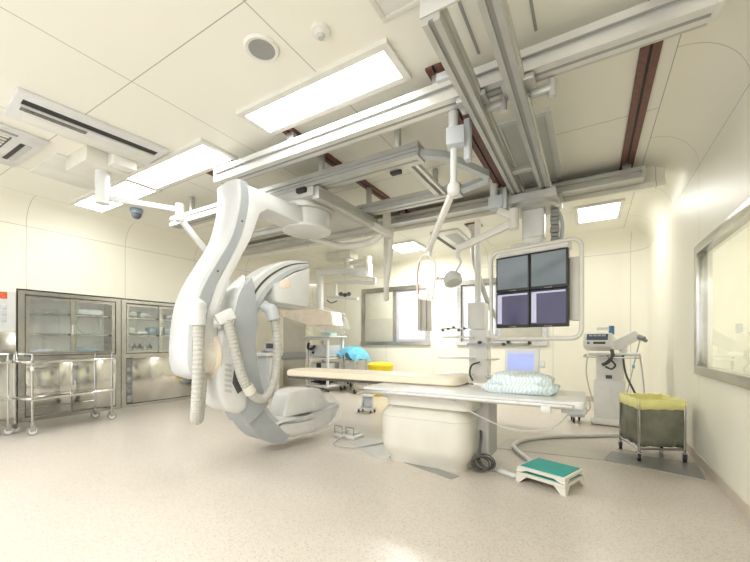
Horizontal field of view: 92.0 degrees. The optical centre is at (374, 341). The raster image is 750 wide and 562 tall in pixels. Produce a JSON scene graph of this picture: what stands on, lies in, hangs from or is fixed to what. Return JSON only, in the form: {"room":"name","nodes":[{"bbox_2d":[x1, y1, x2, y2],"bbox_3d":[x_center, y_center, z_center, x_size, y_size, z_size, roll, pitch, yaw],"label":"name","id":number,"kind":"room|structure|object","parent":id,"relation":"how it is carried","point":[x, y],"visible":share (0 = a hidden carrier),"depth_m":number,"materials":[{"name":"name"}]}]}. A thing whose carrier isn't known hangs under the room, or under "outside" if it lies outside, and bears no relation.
{"room":"operating room","nodes":[
{"label":"operating room","id":0,"kind":"room"},
{"bbox_2d":[16,288,174,303],"bbox_3d":[-4.389,0.185,6.142,0.420,1.830,2.600,0,0,31],"label":"trim","id":1,"kind":"structure","parent":0,"point":[16,288],"depth_m":5.68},
{"bbox_2d":[0,221,312,418],"bbox_3d":[-4.063,-0.250,6.280,0.001,2.700,9.050,0,0,31],"label":"wall","id":2,"kind":"structure","parent":0,"point":[31,258],"depth_m":5.60,"materials":[{"name":"paint"}]},
{"bbox_2d":[0,288,16,360],"bbox_3d":[-5.066,-0.225,4.335,0.258,0.930,1.080,0,0,31],"label":"upper cabinet","id":3,"kind":"object","parent":2,"relation":"attached to","point":[7,296],"visible":1,"depth_m":4.70,"materials":[{"name":"metal"}]},
{"bbox_2d":[0,380,312,424],"bbox_3d":[-4.057,1.058,6.277,0.014,0.086,9.051,0,0,31],"label":"baseboard","id":4,"kind":"structure","parent":2,"relation":"attached to","point":[10,418],"depth_m":4.85,"materials":[{"name":"plastic"}]},
{"bbox_2d":[278,306,307,385],"bbox_3d":[-2.118,-0.010,9.481,0.076,2.221,1.062,0,0,31],"label":"door","id":5,"kind":"structure","parent":2,"relation":"in","point":[293,332],"depth_m":9.39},
{"bbox_2d":[0,0,681,268],"bbox_3d":[-0.906,-1.950,4.202,6.850,0.001,8.700,0,0,31],"label":"ceiling","id":6,"kind":"structure","parent":0,"point":[170,74],"depth_m":2.70,"materials":[{"name":"paint"}]},
{"bbox_2d":[0,123,48,167],"bbox_3d":[-3.805,-1.926,3.336,0.950,0.048,0.950,0,0,31],"label":"air conditioner","id":7,"kind":"object","parent":6,"relation":"attached to","point":[16,145],"visible":1,"depth_m":3.52,"materials":[{"name":"white plastic"}]},
{"bbox_2d":[0,133,8,144],"bbox_3d":[-3.790,-1.909,3.321,0.612,0.014,0.484,0,0,31],"label":"grille","id":8,"kind":"object","parent":7,"relation":"attached to","point":[4,138],"depth_m":3.40,"materials":[{"name":"beige plastic"}]},
{"bbox_2d":[29,153,94,189],"bbox_3d":[-3.467,-1.943,4.170,0.780,0.014,0.570,0,0,31],"label":"ceiling hatch","id":9,"kind":"object","parent":6,"relation":"attached to","point":[54,167],"visible":0.7,"depth_m":4.16,"materials":[{"name":"white plastic"}]},
{"bbox_2d":[3,87,167,165],"bbox_3d":[-2.613,-1.925,3.355,0.521,0.050,1.100,0,0,36],"label":"air conditioner","id":10,"kind":"object","parent":6,"relation":"attached to","point":[25,106],"visible":1,"depth_m":3.23,"materials":[{"name":"white plastic"}]},
{"bbox_2d":[68,190,126,213],"bbox_3d":[-3.804,-1.935,4.996,0.851,0.032,0.476,0,0,31],"label":"recessed light","id":11,"kind":"object","parent":6,"relation":"in","point":[86,201],"depth_m":5.08,"materials":[{"name":"white plastic"}]},
{"bbox_2d":[76,181,153,210],"bbox_3d":[-3.501,-1.936,4.836,1.440,0.016,0.340,0,0,31],"label":"diffuser","id":12,"kind":"object","parent":11,"relation":"attached to","point":[125,189],"depth_m":4.74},
{"bbox_2d":[110,178,161,199],"bbox_3d":[-3.121,-1.935,4.592,0.722,0.032,0.473,0,0,31],"label":"recessed light","id":13,"kind":"object","parent":6,"relation":"in","point":[123,188],"depth_m":4.61,"materials":[{"name":"white plastic"}]},
{"bbox_2d":[130,207,142,218],"bbox_3d":[-3.498,-1.877,5.311,0.170,0.147,0.170,0,0,31],"label":"security camera","id":14,"kind":"object","parent":6,"relation":"attached to","point":[136,212],"visible":1,"depth_m":5.26,"materials":[{"name":"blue plastic"}]},
{"bbox_2d":[66,145,230,288],"bbox_3d":[-2.571,-1.319,4.280,0.629,1.262,1.572,0,0,38],"label":"boom","id":15,"kind":"object","parent":6,"relation":"hanging from","point":[102,167],"visible":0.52,"depth_m":3.81,"materials":[{"name":"beige plastic"}]},
{"bbox_2d":[121,138,238,190],"bbox_3d":[-2.212,-1.935,4.030,1.541,0.032,0.432,0,0,31],"label":"recessed light","id":16,"kind":"object","parent":6,"relation":"in","point":[198,157],"visible":0.9,"depth_m":3.95,"materials":[{"name":"white plastic"}]},
{"bbox_2d":[243,33,279,62],"bbox_3d":[-0.750,-1.941,2.399,0.230,0.018,0.230,0,0,31],"label":"ceiling speaker","id":17,"kind":"object","parent":6,"relation":"attached to","point":[261,47],"visible":1,"depth_m":2.38,"materials":[{"name":"white plastic"}]},
{"bbox_2d":[248,39,274,59],"bbox_3d":[-0.750,-1.942,2.399,0.174,0.015,0.174,0,0,31],"label":"grille","id":18,"kind":"object","parent":17,"relation":"attached to","point":[258,49],"depth_m":2.39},
{"bbox_2d":[312,22,329,40],"bbox_3d":[-0.338,-1.923,2.263,0.116,0.055,0.116,0,0,31],"label":"smoke detector","id":19,"kind":"object","parent":6,"relation":"attached to","point":[320,30],"visible":1,"depth_m":2.24,"materials":[{"name":"white plastic"}]},
{"bbox_2d":[236,37,411,136],"bbox_3d":[-0.453,-1.935,2.851,1.451,0.032,0.382,0,0,31],"label":"recessed light","id":20,"kind":"object","parent":6,"relation":"in","point":[376,68],"visible":1,"depth_m":2.76,"materials":[{"name":"white plastic"}]},
{"bbox_2d":[169,128,489,241],"bbox_3d":[-0.783,-1.765,4.408,4.152,0.370,1.089,0,0,31],"label":"frame","id":21,"kind":"object","parent":6,"relation":"attached to","point":[392,161],"visible":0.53,"depth_m":3.68,"materials":[{"name":"metal"}]},
{"bbox_2d":[169,179,393,443],"bbox_3d":[-0.740,-0.279,4.111,0.803,2.632,2.873,0,0,36],"label":"c-arm","id":22,"kind":"object","parent":21,"relation":"hanging from","point":[212,340],"visible":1,"depth_m":3.37,"materials":[{"name":"grey plastic"}]},
{"bbox_2d":[315,250,376,309],"bbox_3d":[-0.579,-1.285,7.758,1.610,1.330,0.450,0,0,31],"label":"pendant","id":23,"kind":"object","parent":6,"relation":"hanging from","point":[347,256],"visible":0.98,"depth_m":7.71,"materials":[{"name":"beige plastic"}]},
{"bbox_2d":[282,307,342,325],"bbox_3d":[-1.379,-0.512,8.158,1.702,0.688,0.460,0,0,31],"label":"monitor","id":24,"kind":"object","parent":23,"relation":"hanging from","point":[308,316],"visible":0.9,"depth_m":7.94,"materials":[{"name":"plastic"}]},
{"bbox_2d":[282,128,409,212],"bbox_3d":[-0.152,-1.941,4.405,0.121,0.019,2.581,0,0,31],"label":"ceiling track","id":25,"kind":"object","parent":6,"relation":"attached to","point":[329,158],"visible":0.38,"depth_m":4.36,"materials":[{"name":"brown metal"}]},
{"bbox_2d":[369,0,419,22],"bbox_3d":[0.160,-1.944,1.865,0.532,0.014,0.472,0,0,31],"label":"ceiling hatch","id":26,"kind":"object","parent":6,"relation":"attached to","point":[386,10],"visible":0.94,"depth_m":2.10,"materials":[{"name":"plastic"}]},
{"bbox_2d":[383,239,425,253],"bbox_3d":[0.654,-1.935,7.387,0.681,0.032,0.772,0,0,31],"label":"recessed light","id":27,"kind":"object","parent":6,"relation":"in","point":[409,246],"visible":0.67,"depth_m":7.31,"materials":[{"name":"white plastic"}]},
{"bbox_2d":[393,242,424,252],"bbox_3d":[0.654,-1.936,7.387,0.580,0.016,0.670,0,0,31],"label":"diffuser","id":28,"kind":"object","parent":27,"relation":"attached to","point":[408,247],"depth_m":7.39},
{"bbox_2d":[242,163,644,255],"bbox_3d":[0.011,-1.845,5.599,6.700,0.210,0.200,0,0,31],"label":"rail","id":29,"kind":"object","parent":6,"relation":"attached to","point":[628,176],"visible":0.61,"depth_m":4.82,"materials":[{"name":"metal"}]},
{"bbox_2d":[430,228,470,249],"bbox_3d":[1.528,-1.928,6.891,0.510,0.044,1.310,0,0,31],"label":"air conditioner","id":30,"kind":"object","parent":6,"relation":"attached to","point":[451,238],"visible":0.66,"depth_m":6.65,"materials":[{"name":"white plastic"}]},
{"bbox_2d":[445,234,465,244],"bbox_3d":[1.607,-1.914,6.876,0.224,0.016,0.966,0,0,31],"label":"grille","id":31,"kind":"object","parent":30,"relation":"attached to","point":[457,239],"depth_m":6.67,"materials":[{"name":"grey plastic"}]},
{"bbox_2d":[425,62,506,187],"bbox_3d":[0.996,-1.941,3.537,0.121,0.019,2.301,0,0,31],"label":"ceiling track","id":32,"kind":"object","parent":6,"relation":"attached to","point":[478,145],"visible":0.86,"depth_m":3.61,"materials":[{"name":"brown metal"}]},
{"bbox_2d":[457,1,479,53],"bbox_3d":[0.418,-1.947,1.967,0.016,0.006,1.110,0,0,31],"label":"ceiling slot","id":33,"kind":"object","parent":6,"relation":"attached to","point":[459,2],"visible":1,"depth_m":2.23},
{"bbox_2d":[213,0,724,184],"bbox_3d":[0.048,-1.823,2.891,4.030,0.254,0.150,0,0,31],"label":"rail","id":34,"kind":"object","parent":6,"relation":"attached to","point":[649,22],"visible":0.77,"depth_m":2.37,"materials":[{"name":"metal"}]},
{"bbox_2d":[416,109,471,330],"bbox_3d":[0.561,-0.901,3.023,0.212,1.598,0.870,0,0,-9],"label":"shield","id":35,"kind":"object","parent":34,"relation":"hanging from","point":[458,137],"visible":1,"depth_m":2.68,"materials":[{"name":"grey plastic"}]},
{"bbox_2d":[420,0,562,208],"bbox_3d":[1.249,-1.643,3.069,0.614,0.176,3.248,0,0,31],"label":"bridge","id":36,"kind":"object","parent":34,"relation":"hanging from","point":[518,87],"visible":0.88,"depth_m":2.26,"materials":[{"name":"metal"}]},
{"bbox_2d":[436,183,518,287],"bbox_3d":[1.123,-1.161,4.029,0.922,1.058,0.233,0,0,31],"label":"lamp","id":37,"kind":"object","parent":36,"relation":"hanging from","point":[499,203],"visible":0.94,"depth_m":3.85,"materials":[{"name":"grey plastic"}]},
{"bbox_2d":[489,187,583,340],"bbox_3d":[1.733,-0.785,3.875,0.941,1.541,0.488,0,0,37],"label":"mount","id":38,"kind":"object","parent":36,"relation":"hanging from","point":[538,284],"visible":0.98,"depth_m":3.71,"materials":[{"name":"grey plastic"}]},
{"bbox_2d":[496,291,529,327],"bbox_3d":[1.482,-0.341,3.877,0.361,0.379,0.136,0,0,31],"label":"monitor","id":39,"kind":"object","parent":38,"relation":"on","point":[512,307],"depth_m":3.85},
{"bbox_2d":[496,254,530,293],"bbox_3d":[1.482,-0.724,3.877,0.361,0.379,0.136,0,0,31],"label":"monitor","id":40,"kind":"object","parent":38,"relation":"on","point":[513,271],"depth_m":3.84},
{"bbox_2d":[530,287,568,326],"bbox_3d":[1.745,-0.341,3.627,0.361,0.379,0.136,0,0,31],"label":"monitor","id":41,"kind":"object","parent":38,"relation":"on","point":[549,306],"depth_m":3.59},
{"bbox_2d":[530,247,568,289],"bbox_3d":[1.745,-0.724,3.627,0.361,0.379,0.136,0,0,31],"label":"monitor","id":42,"kind":"object","parent":38,"relation":"on","point":[549,267],"depth_m":3.59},
{"bbox_2d":[464,222,495,319],"bbox_3d":[1.813,-1.093,5.888,0.665,1.716,0.265,0,0,31],"label":"hose","id":43,"kind":"object","parent":6,"relation":"hanging from","point":[471,226],"visible":0.44,"depth_m":5.93,"materials":[{"name":"grey plastic"}]},
{"bbox_2d":[438,219,531,382],"bbox_3d":[1.557,-0.685,5.137,1.272,2.530,0.437,0,0,31],"label":"column","id":44,"kind":"structure","parent":6,"relation":"hanging from","point":[479,357],"depth_m":5.13,"materials":[{"name":"white metal"}]},
{"bbox_2d":[438,356,473,358],"bbox_3d":[1.239,0.229,5.347,0.510,0.022,0.400,0,0,31],"label":"shelf","id":45,"kind":"object","parent":44,"relation":"attached to","point":[444,357],"depth_m":5.20,"materials":[{"name":"white ceramic"}]},
{"bbox_2d":[441,371,473,375],"bbox_3d":[1.239,0.469,5.347,0.510,0.022,0.400,0,0,31],"label":"shelf","id":46,"kind":"object","parent":44,"relation":"attached to","point":[448,372],"depth_m":5.26,"materials":[{"name":"white ceramic"}]},
{"bbox_2d":[442,336,473,337],"bbox_3d":[1.265,-0.071,5.332,0.450,0.022,0.400,0,0,31],"label":"shelf","id":47,"kind":"object","parent":44,"relation":"attached to","point":[442,336],"depth_m":5.15,"materials":[{"name":"metal"}]},
{"bbox_2d":[497,118,530,166],"bbox_3d":[1.375,-1.938,3.548,0.155,0.027,0.934,0,0,31],"label":"ceiling vent","id":48,"kind":"object","parent":6,"relation":"in","point":[511,136],"depth_m":3.49,"materials":[{"name":"metal"}]},
{"bbox_2d":[518,171,537,188],"bbox_3d":[1.828,-1.938,4.309,0.155,0.027,0.442,0,0,31],"label":"ceiling vent","id":49,"kind":"object","parent":6,"relation":"in","point":[528,179],"depth_m":4.31,"materials":[{"name":"metal"}]},
{"bbox_2d":[529,0,536,30],"bbox_3d":[0.723,-1.947,1.786,0.016,0.006,1.110,0,0,31],"label":"ceiling slot","id":50,"kind":"object","parent":6,"relation":"attached to","point":[530,1],"visible":1,"depth_m":2.15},
{"bbox_2d":[535,107,562,182],"bbox_3d":[1.789,-1.938,3.674,0.123,0.027,1.576,0,0,31],"label":"ceiling vent","id":51,"kind":"object","parent":6,"relation":"in","point":[544,118],"depth_m":3.51,"materials":[{"name":"metal"}]},
{"bbox_2d":[574,198,624,224],"bbox_3d":[3.338,-1.935,5.415,0.611,0.032,0.822,0,0,31],"label":"recessed light","id":52,"kind":"object","parent":6,"relation":"in","point":[607,210],"visible":1,"depth_m":5.35,"materials":[{"name":"white plastic"}]},
{"bbox_2d":[578,203,619,222],"bbox_3d":[3.338,-1.936,5.415,0.510,0.016,0.720,0,0,31],"label":"diffuser","id":53,"kind":"object","parent":52,"relation":"attached to","point":[609,211],"depth_m":5.43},
{"bbox_2d":[619,0,663,169],"bbox_3d":[2.071,-1.941,2.812,0.121,0.019,2.951,0,0,31],"label":"ceiling track","id":54,"kind":"object","parent":6,"relation":"attached to","point":[648,58],"visible":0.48,"depth_m":2.86,"materials":[{"name":"brown metal"}]},
{"bbox_2d":[0,382,749,561],"bbox_3d":[-1.032,1.100,4.480,8.050,0.001,9.050,0,0,31],"label":"floor","id":55,"kind":"structure","parent":0,"point":[147,483],"depth_m":2.56,"materials":[{"name":"laminate"}]},
{"bbox_2d":[0,353,13,434],"bbox_3d":[-4.761,0.617,3.968,0.496,0.965,1.055,0,0,28],"label":"cart","id":56,"kind":"object","parent":55,"relation":"on","point":[7,430],"visible":1,"depth_m":4.28,"materials":[{"name":"silver metal"}]},
{"bbox_2d":[0,396,10,401],"bbox_3d":[-4.761,0.680,3.968,0.490,0.030,1.000,0,0,28],"label":"shelf","id":57,"kind":"object","parent":56,"relation":"attached to","point":[7,399],"depth_m":4.27,"materials":[{"name":"silver metal"}]},
{"bbox_2d":[11,351,115,435],"bbox_3d":[-4.041,0.617,4.750,0.402,0.965,1.028,0,0,19],"label":"cart","id":58,"kind":"object","parent":55,"relation":"on","point":[32,430],"visible":0.96,"depth_m":4.56,"materials":[{"name":"silver metal"}]},
{"bbox_2d":[11,388,114,400],"bbox_3d":[-4.041,0.680,4.750,0.391,0.030,0.971,0,0,19],"label":"shelf","id":59,"kind":"object","parent":58,"relation":"attached to","point":[45,396],"depth_m":4.59,"materials":[{"name":"silver metal"}]},
{"bbox_2d":[11,357,114,363],"bbox_3d":[-4.041,0.240,4.750,0.391,0.030,0.971,0,0,19],"label":"shelf","id":60,"kind":"object","parent":58,"relation":"attached to","point":[32,361],"depth_m":4.56,"materials":[{"name":"silver metal"}]},
{"bbox_2d":[16,290,120,422],"bbox_3d":[-4.712,0.195,5.564,0.426,1.812,1.258,0,0,31],"label":"tall cabinet","id":61,"kind":"object","parent":55,"relation":"on","point":[43,319],"depth_m":5.49,"materials":[{"name":"silver metal"}]},
{"bbox_2d":[29,348,57,351],"bbox_3d":[-4.896,0.147,5.293,0.257,0.106,0.358,0,0,31],"label":"pack","id":62,"kind":"object","parent":61,"relation":"on","point":[36,349],"visible":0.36,"depth_m":5.25},
{"bbox_2d":[29,312,110,317],"bbox_3d":[-4.731,-0.412,5.575,0.330,0.026,1.116,0,0,31],"label":"shelf","id":63,"kind":"object","parent":61,"relation":"attached to","point":[31,314],"depth_m":5.51,"materials":[{"name":"silver metal"}]},
{"bbox_2d":[29,333,110,335],"bbox_3d":[-4.731,-0.113,5.575,0.330,0.026,1.116,0,0,31],"label":"shelf","id":64,"kind":"object","parent":61,"relation":"attached to","point":[30,334],"depth_m":5.55,"materials":[{"name":"silver metal"}]},
{"bbox_2d":[77,347,98,350],"bbox_3d":[-4.614,0.138,5.764,0.262,0.126,0.323,0,0,31],"label":"pack","id":65,"kind":"object","parent":61,"relation":"on","point":[78,348],"visible":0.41,"depth_m":5.70},
{"bbox_2d":[77,308,102,314],"bbox_3d":[-4.604,-0.477,5.783,0.256,0.105,0.380,0,0,31],"label":"pack","id":66,"kind":"object","parent":61,"relation":"on","point":[83,311],"visible":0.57,"depth_m":5.71},
{"bbox_2d":[121,299,191,407],"bbox_3d":[-4.050,0.195,6.677,0.426,1.812,1.318,0,0,31],"label":"tall cabinet","id":67,"kind":"object","parent":55,"relation":"on","point":[153,381],"visible":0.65,"depth_m":6.49,"materials":[{"name":"silver metal"}]},
{"bbox_2d":[129,327,135,334],"bbox_3d":[-4.307,-0.193,6.282,0.262,0.136,0.221,0,0,31],"label":"pack","id":68,"kind":"object","parent":67,"relation":"on","point":[132,331],"visible":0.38,"depth_m":6.25},
{"bbox_2d":[129,311,136,316],"bbox_3d":[-4.299,-0.482,6.298,0.238,0.116,0.223,0,0,31],"label":"pack","id":69,"kind":"object","parent":67,"relation":"on","point":[131,313],"visible":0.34,"depth_m":6.27},
{"bbox_2d":[134,331,147,334],"bbox_3d":[-4.205,-0.162,6.451,0.258,0.075,0.197,0,0,31],"label":"pack","id":70,"kind":"object","parent":67,"relation":"on","point":[137,332],"visible":0.72,"depth_m":6.37},
{"bbox_2d":[137,312,152,317],"bbox_3d":[-4.174,-0.478,6.501,0.244,0.106,0.237,0,0,20],"label":"pack","id":71,"kind":"object","parent":67,"relation":"on","point":[139,314],"visible":0.69,"depth_m":6.42},
{"bbox_2d":[129,335,169,336],"bbox_3d":[-4.070,-0.113,6.689,0.330,0.026,1.176,0,0,31],"label":"shelf","id":72,"kind":"object","parent":67,"relation":"attached to","point":[129,335],"depth_m":6.57,"materials":[{"name":"silver metal"}]},
{"bbox_2d":[145,327,155,334],"bbox_3d":[-4.103,-0.195,6.624,0.200,0.140,0.100,0,0,31],"label":"box","id":73,"kind":"object","parent":67,"relation":"on","point":[151,330],"visible":0.77,"depth_m":6.57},
{"bbox_2d":[129,317,171,321],"bbox_3d":[-4.070,-0.412,6.689,0.330,0.026,1.176,0,0,31],"label":"shelf","id":74,"kind":"object","parent":67,"relation":"attached to","point":[131,319],"depth_m":6.59,"materials":[{"name":"silver metal"}]},
{"bbox_2d":[163,328,169,334],"bbox_3d":[-3.980,-0.195,6.830,0.200,0.140,0.100,0,0,31],"label":"box","id":75,"kind":"object","parent":67,"relation":"on","point":[166,331],"visible":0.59,"depth_m":6.77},
{"bbox_2d":[256,342,282,393],"bbox_3d":[-2.252,0.550,7.488,0.560,1.100,0.523,0,0,31],"label":"cart","id":76,"kind":"object","parent":55,"relation":"on","point":[265,357],"visible":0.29,"depth_m":7.33,"materials":[{"name":"grey plastic"}]},
{"bbox_2d":[265,342,272,351],"bbox_3d":[-2.095,0.100,7.478,0.279,0.200,0.261,0,0,31],"label":"monitor","id":77,"kind":"object","parent":76,"relation":"on","point":[268,345],"depth_m":7.37,"materials":[{"name":"grey plastic"}]},
{"bbox_2d":[256,352,282,355],"bbox_3d":[-2.256,0.250,7.481,0.520,0.070,0.461,0,0,25],"label":"countertop","id":78,"kind":"structure","parent":76,"relation":"on","point":[265,353],"depth_m":7.24,"materials":[{"name":"white ceramic"}]},
{"bbox_2d":[304,333,346,391],"bbox_3d":[-1.164,0.445,8.270,0.840,1.310,0.628,0,0,38],"label":"trolley","id":79,"kind":"object","parent":55,"relation":"on","point":[322,351],"visible":0.65,"depth_m":8.13,"materials":[{"name":"white metal"}]},
{"bbox_2d":[308,357,340,358],"bbox_3d":[-1.143,0.360,8.297,0.660,0.030,0.520,0,0,38],"label":"shelf","id":80,"kind":"object","parent":79,"relation":"attached to","point":[308,357],"depth_m":8.07,"materials":[{"name":"white metal"}]},
{"bbox_2d":[333,313,352,385],"bbox_3d":[-0.822,0.182,9.181,0.531,1.835,0.542,0,0,31],"label":"stand","id":81,"kind":"object","parent":55,"relation":"on","point":[342,314],"visible":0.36,"depth_m":9.13,"materials":[{"name":"silver metal"}]},
{"bbox_2d":[343,359,366,393],"bbox_3d":[-0.460,0.747,8.320,0.459,0.705,1.366,0,0,-19],"label":"stand","id":82,"kind":"object","parent":55,"relation":"on","point":[350,365],"visible":0.63,"depth_m":8.15,"materials":[{"name":"silver metal"}]},
{"bbox_2d":[337,347,370,361],"bbox_3d":[-0.506,0.276,8.297,0.790,0.344,0.802,0,0,31],"label":"drape","id":83,"kind":"object","parent":82,"relation":"on","point":[355,353],"visible":0.99,"depth_m":8.10,"materials":[{"name":"fabric"}]},
{"bbox_2d":[345,359,365,361],"bbox_3d":[-0.459,0.407,8.320,0.361,0.025,1.276,0,0,-19],"label":"tray","id":84,"kind":"object","parent":82,"relation":"on","point":[345,359],"depth_m":8.06,"materials":[{"name":"silver metal"}]},
{"bbox_2d":[333,425,382,447],"bbox_3d":[-0.148,1.033,3.977,0.883,0.135,0.567,0,0,31],"label":"switch","id":85,"kind":"object","parent":55,"relation":"on","point":[341,433],"visible":0.89,"depth_m":4.11,"materials":[{"name":"white plastic"}]},
{"bbox_2d":[357,394,375,412],"bbox_3d":[-0.128,0.965,5.699,0.260,0.270,0.172,0,0,31],"label":"stand","id":86,"kind":"object","parent":55,"relation":"on","point":[367,399],"visible":1,"depth_m":5.70,"materials":[{"name":"white plastic"}]},
{"bbox_2d":[346,435,389,458],"bbox_3d":[0.097,1.098,3.854,0.552,0.004,0.767,0,0,-28],"label":"cover plate","id":87,"kind":"object","parent":55,"relation":"on","point":[379,451],"visible":0.53,"depth_m":3.83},
{"bbox_2d":[367,362,393,395],"bbox_3d":[0.120,0.760,7.546,0.570,0.680,0.570,0,0,31],"label":"waste bin","id":88,"kind":"object","parent":55,"relation":"on","point":[378,366],"visible":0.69,"depth_m":7.34,"materials":[{"name":"yellow plastic"}]},
{"bbox_2d":[388,456,458,478],"bbox_3d":[0.407,1.097,3.212,0.108,0.005,0.745,0,0,-40],"label":"cover plate","id":89,"kind":"object","parent":55,"relation":"on","point":[442,473],"visible":0.71,"depth_m":3.06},
{"bbox_2d":[288,376,586,471],"bbox_3d":[0.268,0.757,3.603,3.180,0.685,0.890,0,0,31],"label":"table","id":90,"kind":"object","parent":55,"relation":"on","point":[446,428],"visible":0.96,"depth_m":3.09,"materials":[{"name":"white plastic"}]},
{"bbox_2d":[287,368,468,386],"bbox_3d":[-0.069,0.374,4.065,2.190,0.082,0.460,0,0,31],"label":"mattress","id":91,"kind":"object","parent":90,"relation":"on","point":[434,379],"visible":1,"depth_m":3.78,"materials":[{"name":"beige plastic"}]},
{"bbox_2d":[483,371,559,395],"bbox_3d":[1.220,0.333,3.021,0.574,0.169,0.428,0,0,31],"label":"quilt","id":92,"kind":"object","parent":90,"relation":"on","point":[508,382],"visible":1,"depth_m":2.88,"materials":[{"name":"fabric"}]},
{"bbox_2d":[505,348,544,372],"bbox_3d":[1.400,0.257,3.416,0.360,0.396,0.305,0,0,31],"label":"monitor","id":93,"kind":"object","parent":90,"relation":"attached to","point":[523,360],"visible":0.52,"depth_m":3.48,"materials":[{"name":"white plastic"}]},
{"bbox_2d":[515,471,584,496],"bbox_3d":[1.366,1.060,2.829,0.343,0.081,0.385,0,0,-39],"label":"step stool","id":94,"kind":"object","parent":55,"relation":"on","point":[563,489],"visible":0.62,"depth_m":2.72,"materials":[{"name":"beige plastic"}]},
{"bbox_2d":[516,457,583,484],"bbox_3d":[1.366,0.995,2.829,0.336,0.046,0.377,0,0,-39],"label":"step stool","id":95,"kind":"object","parent":94,"relation":"on","point":[562,473],"visible":1,"depth_m":2.78,"materials":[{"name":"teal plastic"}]},
{"bbox_2d":[497,438,611,459],"bbox_3d":[1.807,1.098,3.689,1.040,0.004,0.470,0,0,31],"label":"cover plate","id":96,"kind":"object","parent":55,"relation":"on","point":[529,446],"visible":0.86,"depth_m":3.69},
{"bbox_2d":[486,433,622,477],"bbox_3d":[2.043,0.945,3.832,2.570,0.313,0.714,0,0,-31],"label":"hose","id":97,"kind":"object","parent":55,"relation":"on","point":[514,444],"visible":0.56,"depth_m":4.04,"materials":[{"name":"light grey plastic"}]},
{"bbox_2d":[568,398,590,421],"bbox_3d":[2.814,0.930,4.984,0.270,0.339,0.224,0,0,31],"label":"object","id":98,"kind":"object","parent":55,"relation":"on","point":[572,416],"visible":0.44,"depth_m":4.92,"materials":[{"name":"white plastic"}]},
{"bbox_2d":[583,326,647,426],"bbox_3d":[3.219,0.440,4.860,0.712,1.320,0.521,0,0,40],"label":"ventilator","id":99,"kind":"object","parent":55,"relation":"on","point":[609,382],"visible":0.83,"depth_m":4.79,"materials":[{"name":"white plastic"}]},
{"bbox_2d":[626,341,639,392],"bbox_3d":[3.659,0.510,5.270,0.394,1.178,0.315,0,0,31],"label":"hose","id":100,"kind":"object","parent":99,"relation":"attached to","point":[633,365],"visible":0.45,"depth_m":5.22,"materials":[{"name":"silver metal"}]},
{"bbox_2d":[618,393,687,461],"bbox_3d":[2.681,0.812,3.520,0.437,0.576,0.528,0,0,13],"label":"trolley","id":101,"kind":"object","parent":55,"relation":"on","point":[648,419],"visible":1,"depth_m":3.33,"materials":[{"name":"fabric"}]},
{"bbox_2d":[605,451,704,479],"bbox_3d":[2.492,1.097,3.275,0.681,0.006,0.482,0,0,35],"label":"cover plate","id":102,"kind":"object","parent":55,"relation":"on","point":[689,469],"visible":1,"depth_m":3.23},
{"bbox_2d":[0,0,749,283],"bbox_3d":[-0.817,-1.775,4.352,7.550,0.350,9.050,0,0,31],"label":"trim","id":103,"kind":"structure","parent":0,"point":[709,75],"depth_m":4.54,"materials":[{"name":"paint"}]},
{"bbox_2d":[240,166,665,259],"bbox_3d":[0.136,-1.823,5.712,7.001,0.256,0.081,0,0,31],"label":"trim","id":104,"kind":"structure","parent":0,"point":[654,175],"depth_m":4.83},
{"bbox_2d":[313,253,621,396],"bbox_3d":[1.343,-0.250,8.332,7.200,2.700,0.001,0,0,31],"label":"wall","id":105,"kind":"structure","parent":0,"point":[564,361],"depth_m":7.97,"materials":[{"name":"paint"}]},
{"bbox_2d":[361,284,430,344],"bbox_3d":[0.491,-0.640,8.885,1.892,1.422,0.162,0,0,31],"label":"window","id":106,"kind":"structure","parent":105,"relation":"in","point":[380,318],"depth_m":8.99,"materials":[{"name":"glass"}]},
{"bbox_2d":[313,380,593,400],"bbox_3d":[1.340,1.058,8.327,7.200,0.086,0.012,0,0,31],"label":"baseboard","id":107,"kind":"structure","parent":105,"relation":"attached to","point":[588,397],"depth_m":6.77,"materials":[{"name":"plastic"}]},
{"bbox_2d":[456,278,547,345],"bbox_3d":[2.628,-0.640,7.616,1.842,1.422,0.162,0,0,31],"label":"window","id":108,"kind":"structure","parent":105,"relation":"in","point":[531,331],"depth_m":7.65,"materials":[{"name":"silver metal"}]},
{"bbox_2d":[622,246,649,393],"bbox_3d":[4.549,-0.250,6.267,0.102,2.700,0.495,0,0,-14],"label":"wall","id":109,"kind":"structure","parent":0,"point":[635,264],"depth_m":6.32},
{"bbox_2d":[650,84,749,505],"bbox_3d":[2.339,-0.250,2.274,0.001,2.700,8.700,0,0,31],"label":"wall","id":110,"kind":"structure","parent":0,"point":[717,412],"depth_m":3.21,"materials":[{"name":"paint"}]},
{"bbox_2d":[686,441,749,521],"bbox_3d":[2.334,1.058,2.277,0.012,0.086,8.700,0,0,31],"label":"baseboard","id":111,"kind":"structure","parent":110,"relation":"attached to","point":[735,498],"depth_m":2.68,"materials":[{"name":"plastic"}]},
{"bbox_2d":[694,198,749,389],"bbox_3d":[2.170,-0.290,1.956,0.087,1.161,3.181,0,0,31],"label":"window","id":112,"kind":"structure","parent":110,"relation":"in","point":[722,258],"depth_m":2.77,"materials":[{"name":"glass"}]},
{"bbox_2d":[707,221,749,374],"bbox_3d":[2.198,-0.290,1.928,0.010,1.160,3.160,0,0,31],"label":"blind","id":113,"kind":"object","parent":112,"relation":"attached to","point":[728,261],"depth_m":2.70,"materials":[{"name":"fabric"}]},
{"bbox_3d":[0.169,-1.940,5.180,0.240,0.021,0.200,0,0,31],"label":"outlet","id":114,"kind":"object","parent":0,"visible":0},
{"bbox_2d":[383,212,390,230],"bbox_3d":[0.169,-1.730,5.180,0.118,0.400,0.118,0,0,31],"label":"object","id":115,"kind":"object","parent":114,"relation":"attached to","point":[386,216],"visible":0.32,"depth_m":5.13,"materials":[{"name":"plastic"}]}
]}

